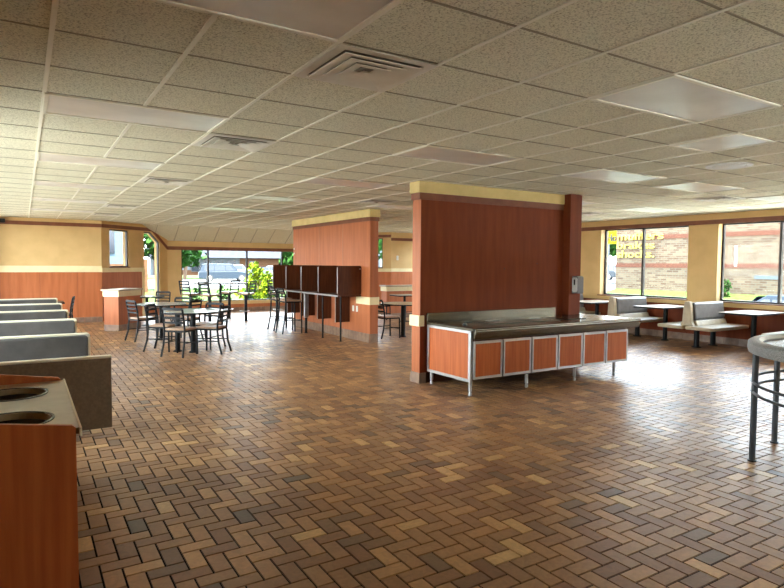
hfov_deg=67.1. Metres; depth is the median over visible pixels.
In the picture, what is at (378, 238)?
window
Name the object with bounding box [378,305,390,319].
dining chair
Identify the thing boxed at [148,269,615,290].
ground
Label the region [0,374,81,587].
receptacle
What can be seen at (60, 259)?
wall
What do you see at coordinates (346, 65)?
ceiling vent
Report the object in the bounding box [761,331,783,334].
bench
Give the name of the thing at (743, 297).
lawn
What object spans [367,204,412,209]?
recessed light
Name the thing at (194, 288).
plant
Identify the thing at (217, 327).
dining chair
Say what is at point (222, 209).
diffuser
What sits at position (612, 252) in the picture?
tree
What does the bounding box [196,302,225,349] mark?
dining chair
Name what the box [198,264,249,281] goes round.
suv
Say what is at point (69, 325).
bench
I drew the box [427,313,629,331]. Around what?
countertop
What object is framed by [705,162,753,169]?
ceiling vent
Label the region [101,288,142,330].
wall
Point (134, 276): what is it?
wall
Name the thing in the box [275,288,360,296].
countertop
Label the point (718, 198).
ceiling vent
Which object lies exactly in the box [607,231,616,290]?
sign
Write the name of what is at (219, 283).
table
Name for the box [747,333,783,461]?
round table
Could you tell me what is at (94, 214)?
ceiling vent
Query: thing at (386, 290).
wall
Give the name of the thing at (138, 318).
dining chair
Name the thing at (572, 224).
wall
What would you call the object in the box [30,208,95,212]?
recessed light
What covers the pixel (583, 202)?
recessed light
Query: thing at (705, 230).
wall
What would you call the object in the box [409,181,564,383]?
wall
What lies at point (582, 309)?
bench
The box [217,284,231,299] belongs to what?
plant
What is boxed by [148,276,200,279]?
sidewalk
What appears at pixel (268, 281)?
stool
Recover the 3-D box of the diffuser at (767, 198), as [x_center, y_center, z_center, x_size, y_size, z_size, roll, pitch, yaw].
[6.381,-1.542,9.578,1.164,0.009,0.554,-1,3,-32]
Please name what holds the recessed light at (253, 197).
in the ceiling
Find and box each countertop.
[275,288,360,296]
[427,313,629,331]
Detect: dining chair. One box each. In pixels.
[69,296,74,317]
[124,300,156,342]
[143,304,174,351]
[149,291,170,321]
[160,307,198,357]
[164,297,191,337]
[171,299,203,341]
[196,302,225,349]
[196,305,231,354]
[378,299,400,338]
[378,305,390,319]
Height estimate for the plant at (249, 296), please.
1.166 m
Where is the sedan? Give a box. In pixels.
[259,266,272,276]
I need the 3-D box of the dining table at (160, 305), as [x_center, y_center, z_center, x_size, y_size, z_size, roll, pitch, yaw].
[-4.827,0.573,12.360,1.012,0.750,1.012,-1,3,-32]
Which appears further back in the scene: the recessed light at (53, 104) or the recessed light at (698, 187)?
the recessed light at (698, 187)
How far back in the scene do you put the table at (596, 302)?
14.02 m
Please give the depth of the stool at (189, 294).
15.73 m
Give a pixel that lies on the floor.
(289, 459)
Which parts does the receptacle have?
panel, edge trim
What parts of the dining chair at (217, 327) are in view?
leg, seat, seat frame, leg, leg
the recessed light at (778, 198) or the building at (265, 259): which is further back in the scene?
the building at (265, 259)
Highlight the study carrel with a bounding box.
[273,265,360,341]
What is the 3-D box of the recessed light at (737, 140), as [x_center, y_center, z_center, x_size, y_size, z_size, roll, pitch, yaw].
[2.947,-1.346,5.288,0.610,0.013,0.610,-1,3,-32]
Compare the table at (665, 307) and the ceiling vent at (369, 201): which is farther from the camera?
the table at (665, 307)
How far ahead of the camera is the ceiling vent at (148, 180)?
7.97 m
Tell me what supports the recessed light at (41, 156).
in the ceiling
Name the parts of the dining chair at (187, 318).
leg, leg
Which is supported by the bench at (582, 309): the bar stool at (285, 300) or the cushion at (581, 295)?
the cushion at (581, 295)
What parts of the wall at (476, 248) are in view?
rail, cap trim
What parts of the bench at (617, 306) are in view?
panel, seat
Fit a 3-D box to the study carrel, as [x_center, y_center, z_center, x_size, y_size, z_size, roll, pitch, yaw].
[-1.891,0.114,13.776,0.556,1.565,3.900,-1,3,-32]
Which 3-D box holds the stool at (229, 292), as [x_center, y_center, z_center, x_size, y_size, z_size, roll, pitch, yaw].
[-4.647,0.153,16.963,0.454,1.124,0.400,2,3,28]
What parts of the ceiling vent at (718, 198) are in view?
frame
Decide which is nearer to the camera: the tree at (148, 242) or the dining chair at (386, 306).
the dining chair at (386, 306)
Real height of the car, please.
1.420 m
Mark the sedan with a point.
(270, 268)
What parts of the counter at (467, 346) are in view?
leg, panel, frame, leg, door frame, door, door frame, door, leg, door, door frame, slide rail, door frame, door, leg, door, door frame, leg, door frame, door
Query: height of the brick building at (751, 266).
4.900 m
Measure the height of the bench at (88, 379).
0.930 m
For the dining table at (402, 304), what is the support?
on the floor
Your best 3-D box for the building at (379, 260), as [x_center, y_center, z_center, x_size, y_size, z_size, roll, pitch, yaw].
[-3.041,-5.558,80.386,15.000,6.500,9.000,-1,3,-32]
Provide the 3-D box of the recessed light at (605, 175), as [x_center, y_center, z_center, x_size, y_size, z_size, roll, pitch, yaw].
[2.756,-1.451,7.323,1.220,0.013,0.610,-1,3,-32]
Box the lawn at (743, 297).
[607,289,766,300]
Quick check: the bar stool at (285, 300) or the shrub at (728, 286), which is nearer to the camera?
the bar stool at (285, 300)
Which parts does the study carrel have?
panel, leg, panel, leg, panel, leg, panel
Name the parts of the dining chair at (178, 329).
leg, leg, seat, seat frame, leg, leg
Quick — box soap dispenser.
[572,276,583,293]
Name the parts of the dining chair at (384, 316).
leg, seat, leg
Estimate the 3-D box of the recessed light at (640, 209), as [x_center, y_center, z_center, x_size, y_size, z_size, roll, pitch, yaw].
[5.091,-1.655,11.647,1.220,0.013,0.610,-1,3,-32]
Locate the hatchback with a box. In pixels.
[234,265,252,274]
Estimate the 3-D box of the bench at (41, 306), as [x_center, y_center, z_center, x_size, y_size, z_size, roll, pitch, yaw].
[-6.075,0.628,9.342,1.530,0.930,1.040,-1,3,-32]
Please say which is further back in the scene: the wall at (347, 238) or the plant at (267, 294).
the plant at (267, 294)
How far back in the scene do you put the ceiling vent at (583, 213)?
12.41 m
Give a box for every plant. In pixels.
[192,286,203,299]
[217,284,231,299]
[243,285,258,298]
[265,284,275,298]
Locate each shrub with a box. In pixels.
[234,275,257,298]
[248,261,272,298]
[279,252,292,264]
[723,279,731,296]
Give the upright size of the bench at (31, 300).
0.930 m
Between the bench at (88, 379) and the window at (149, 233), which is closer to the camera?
the bench at (88, 379)
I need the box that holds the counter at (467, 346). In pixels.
[427,307,640,395]
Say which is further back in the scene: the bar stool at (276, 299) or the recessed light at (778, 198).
the bar stool at (276, 299)
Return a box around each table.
[137,302,186,338]
[140,295,164,325]
[163,308,224,352]
[193,282,247,321]
[381,302,411,336]
[390,294,411,321]
[580,300,608,314]
[633,304,683,340]
[718,310,783,337]
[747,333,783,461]
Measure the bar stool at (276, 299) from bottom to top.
1.047 m
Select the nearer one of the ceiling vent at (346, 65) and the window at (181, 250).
the ceiling vent at (346, 65)
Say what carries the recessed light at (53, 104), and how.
in the ceiling
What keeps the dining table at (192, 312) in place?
on the floor
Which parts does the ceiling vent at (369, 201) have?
frame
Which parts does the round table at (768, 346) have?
leg, ring rail, ring rail, rim trim, leg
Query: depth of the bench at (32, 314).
8.13 m
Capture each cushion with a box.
[580,293,583,306]
[616,297,646,313]
[692,301,724,320]
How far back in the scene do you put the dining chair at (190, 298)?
13.03 m
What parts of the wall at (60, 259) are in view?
chair rail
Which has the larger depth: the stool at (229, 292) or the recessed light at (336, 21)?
the stool at (229, 292)
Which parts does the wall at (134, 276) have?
chair rail, jamb trim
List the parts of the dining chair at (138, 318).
leg, leg, seat frame, seat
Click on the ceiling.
(515, 78)
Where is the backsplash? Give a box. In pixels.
[427,307,555,321]
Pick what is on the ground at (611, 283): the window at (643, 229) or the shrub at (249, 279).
the shrub at (249, 279)
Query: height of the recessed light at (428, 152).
0.013 m
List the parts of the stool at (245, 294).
seat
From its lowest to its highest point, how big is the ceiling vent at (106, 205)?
0.029 m
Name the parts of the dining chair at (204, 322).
leg, seat, leg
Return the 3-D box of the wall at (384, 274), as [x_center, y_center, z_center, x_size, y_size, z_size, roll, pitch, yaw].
[-1.345,-0.817,20.962,2.663,2.900,0.230,1,3,8]
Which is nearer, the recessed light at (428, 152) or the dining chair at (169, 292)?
the recessed light at (428, 152)
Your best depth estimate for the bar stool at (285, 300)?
13.57 m
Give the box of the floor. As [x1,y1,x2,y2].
[76,310,783,587]
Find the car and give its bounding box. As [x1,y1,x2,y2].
[752,295,783,302]
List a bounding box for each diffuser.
[210,208,266,211]
[623,208,676,211]
[663,183,735,191]
[753,196,783,201]
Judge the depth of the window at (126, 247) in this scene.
16.77 m
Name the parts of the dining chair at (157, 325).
leg, leg, seat, seat frame, leg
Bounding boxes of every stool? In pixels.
[178,281,198,321]
[198,281,219,321]
[222,280,239,318]
[237,280,256,320]
[267,280,285,309]
[267,287,292,330]
[275,288,301,333]
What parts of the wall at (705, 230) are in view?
sill rail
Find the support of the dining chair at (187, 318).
on the floor
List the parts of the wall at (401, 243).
chair rail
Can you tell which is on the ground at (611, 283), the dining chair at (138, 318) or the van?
the van
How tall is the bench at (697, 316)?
0.920 m
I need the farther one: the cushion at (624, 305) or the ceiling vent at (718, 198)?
the cushion at (624, 305)
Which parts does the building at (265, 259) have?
pane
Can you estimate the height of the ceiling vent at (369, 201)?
0.029 m
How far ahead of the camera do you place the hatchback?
71.21 m
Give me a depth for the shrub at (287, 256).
94.19 m
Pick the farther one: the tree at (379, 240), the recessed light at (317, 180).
the tree at (379, 240)
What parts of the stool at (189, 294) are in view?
seat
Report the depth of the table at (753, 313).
11.02 m
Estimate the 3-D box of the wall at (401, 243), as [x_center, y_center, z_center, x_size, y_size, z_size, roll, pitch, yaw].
[0.585,-0.821,21.185,1.590,2.913,0.230,-1,3,-32]
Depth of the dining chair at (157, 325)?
10.63 m
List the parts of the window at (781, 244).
sill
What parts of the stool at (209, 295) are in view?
seat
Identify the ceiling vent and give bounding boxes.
[91,213,122,216]
[103,204,139,208]
[139,177,192,185]
[192,133,276,151]
[294,43,437,91]
[354,199,399,204]
[582,212,609,215]
[689,196,745,201]
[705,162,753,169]
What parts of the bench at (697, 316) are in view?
seat, panel, seat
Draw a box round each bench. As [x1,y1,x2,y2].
[0,298,57,303]
[0,303,62,310]
[0,309,68,320]
[0,318,76,336]
[0,333,90,361]
[0,354,111,430]
[580,293,599,314]
[605,297,662,336]
[658,301,748,347]
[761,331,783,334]
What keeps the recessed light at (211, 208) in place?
in the ceiling
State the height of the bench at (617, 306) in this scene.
0.920 m
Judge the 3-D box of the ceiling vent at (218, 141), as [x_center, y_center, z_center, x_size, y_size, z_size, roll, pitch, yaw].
[-1.450,-1.375,5.423,0.602,0.029,0.602,-1,3,-32]
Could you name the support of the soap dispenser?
attached to the wall at (572, 224)
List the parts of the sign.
post, sign panel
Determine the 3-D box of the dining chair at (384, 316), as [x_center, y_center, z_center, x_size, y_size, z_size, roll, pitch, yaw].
[-0.132,0.533,12.926,0.500,0.849,0.442,-1,3,-32]
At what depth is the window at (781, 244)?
11.62 m
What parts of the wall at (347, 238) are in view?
cap trim, chair rail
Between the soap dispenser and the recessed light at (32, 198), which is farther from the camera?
the recessed light at (32, 198)
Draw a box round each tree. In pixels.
[144,234,206,267]
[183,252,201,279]
[378,239,381,259]
[609,244,615,256]
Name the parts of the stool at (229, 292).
seat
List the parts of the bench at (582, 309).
seat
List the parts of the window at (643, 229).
sill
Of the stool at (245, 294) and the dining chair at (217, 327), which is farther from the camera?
the stool at (245, 294)
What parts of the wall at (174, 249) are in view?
sill rail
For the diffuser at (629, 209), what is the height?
0.009 m
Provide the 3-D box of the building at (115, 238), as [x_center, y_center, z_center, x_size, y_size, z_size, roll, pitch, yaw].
[-21.282,-2.807,33.706,12.400,5.500,8.100,-1,3,-32]
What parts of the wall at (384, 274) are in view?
chair rail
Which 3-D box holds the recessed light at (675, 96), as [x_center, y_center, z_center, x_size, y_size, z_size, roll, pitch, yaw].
[1.975,-1.285,3.966,1.220,0.013,0.610,-1,3,-32]
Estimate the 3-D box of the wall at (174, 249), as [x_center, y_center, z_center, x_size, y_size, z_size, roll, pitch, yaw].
[-4.871,-0.781,19.788,5.070,2.900,0.235,-1,3,-32]
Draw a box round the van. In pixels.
[607,265,615,279]
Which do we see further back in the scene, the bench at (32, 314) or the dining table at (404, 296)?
the dining table at (404, 296)
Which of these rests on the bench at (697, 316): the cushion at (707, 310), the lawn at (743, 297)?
the cushion at (707, 310)
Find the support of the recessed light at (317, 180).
in the ceiling
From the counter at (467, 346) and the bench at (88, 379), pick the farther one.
the counter at (467, 346)
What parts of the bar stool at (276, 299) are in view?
leg, leg, leg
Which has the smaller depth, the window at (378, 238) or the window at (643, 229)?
the window at (643, 229)
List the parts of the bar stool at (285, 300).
leg, leg, seat frame, seat, leg, leg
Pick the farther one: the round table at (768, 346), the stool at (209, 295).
the stool at (209, 295)
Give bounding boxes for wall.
[0,217,102,322]
[101,221,167,321]
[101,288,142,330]
[167,241,292,311]
[292,209,379,342]
[378,232,390,309]
[379,285,411,317]
[391,232,412,284]
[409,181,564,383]
[562,194,581,314]
[580,209,783,346]
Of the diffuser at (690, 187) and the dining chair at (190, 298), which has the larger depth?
the dining chair at (190, 298)
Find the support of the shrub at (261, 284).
on the ground at (611, 283)
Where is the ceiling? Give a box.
[0,0,783,243]
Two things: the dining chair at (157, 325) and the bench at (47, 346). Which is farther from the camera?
the dining chair at (157, 325)
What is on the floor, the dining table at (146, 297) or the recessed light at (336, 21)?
the dining table at (146, 297)
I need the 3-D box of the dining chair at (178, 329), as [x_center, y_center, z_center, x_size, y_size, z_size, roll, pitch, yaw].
[-3.671,0.646,10.211,0.442,0.849,0.500,1,3,13]
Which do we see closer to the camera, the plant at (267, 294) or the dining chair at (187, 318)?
the dining chair at (187, 318)
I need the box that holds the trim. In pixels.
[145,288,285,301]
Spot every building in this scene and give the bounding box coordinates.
[109,231,147,292]
[146,248,280,274]
[378,251,381,266]
[615,222,783,294]
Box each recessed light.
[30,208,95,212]
[31,197,109,203]
[33,180,130,190]
[36,151,164,170]
[42,92,230,133]
[149,0,402,43]
[204,207,271,212]
[242,195,320,202]
[298,177,396,188]
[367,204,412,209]
[393,145,523,166]
[562,169,666,183]
[582,201,601,204]
[589,74,780,123]
[617,207,682,212]
[654,182,744,192]
[669,133,774,152]
[746,195,783,202]
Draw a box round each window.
[109,229,129,267]
[144,232,158,299]
[181,250,282,300]
[378,238,382,267]
[597,226,688,299]
[720,220,783,305]
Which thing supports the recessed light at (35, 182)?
in the ceiling

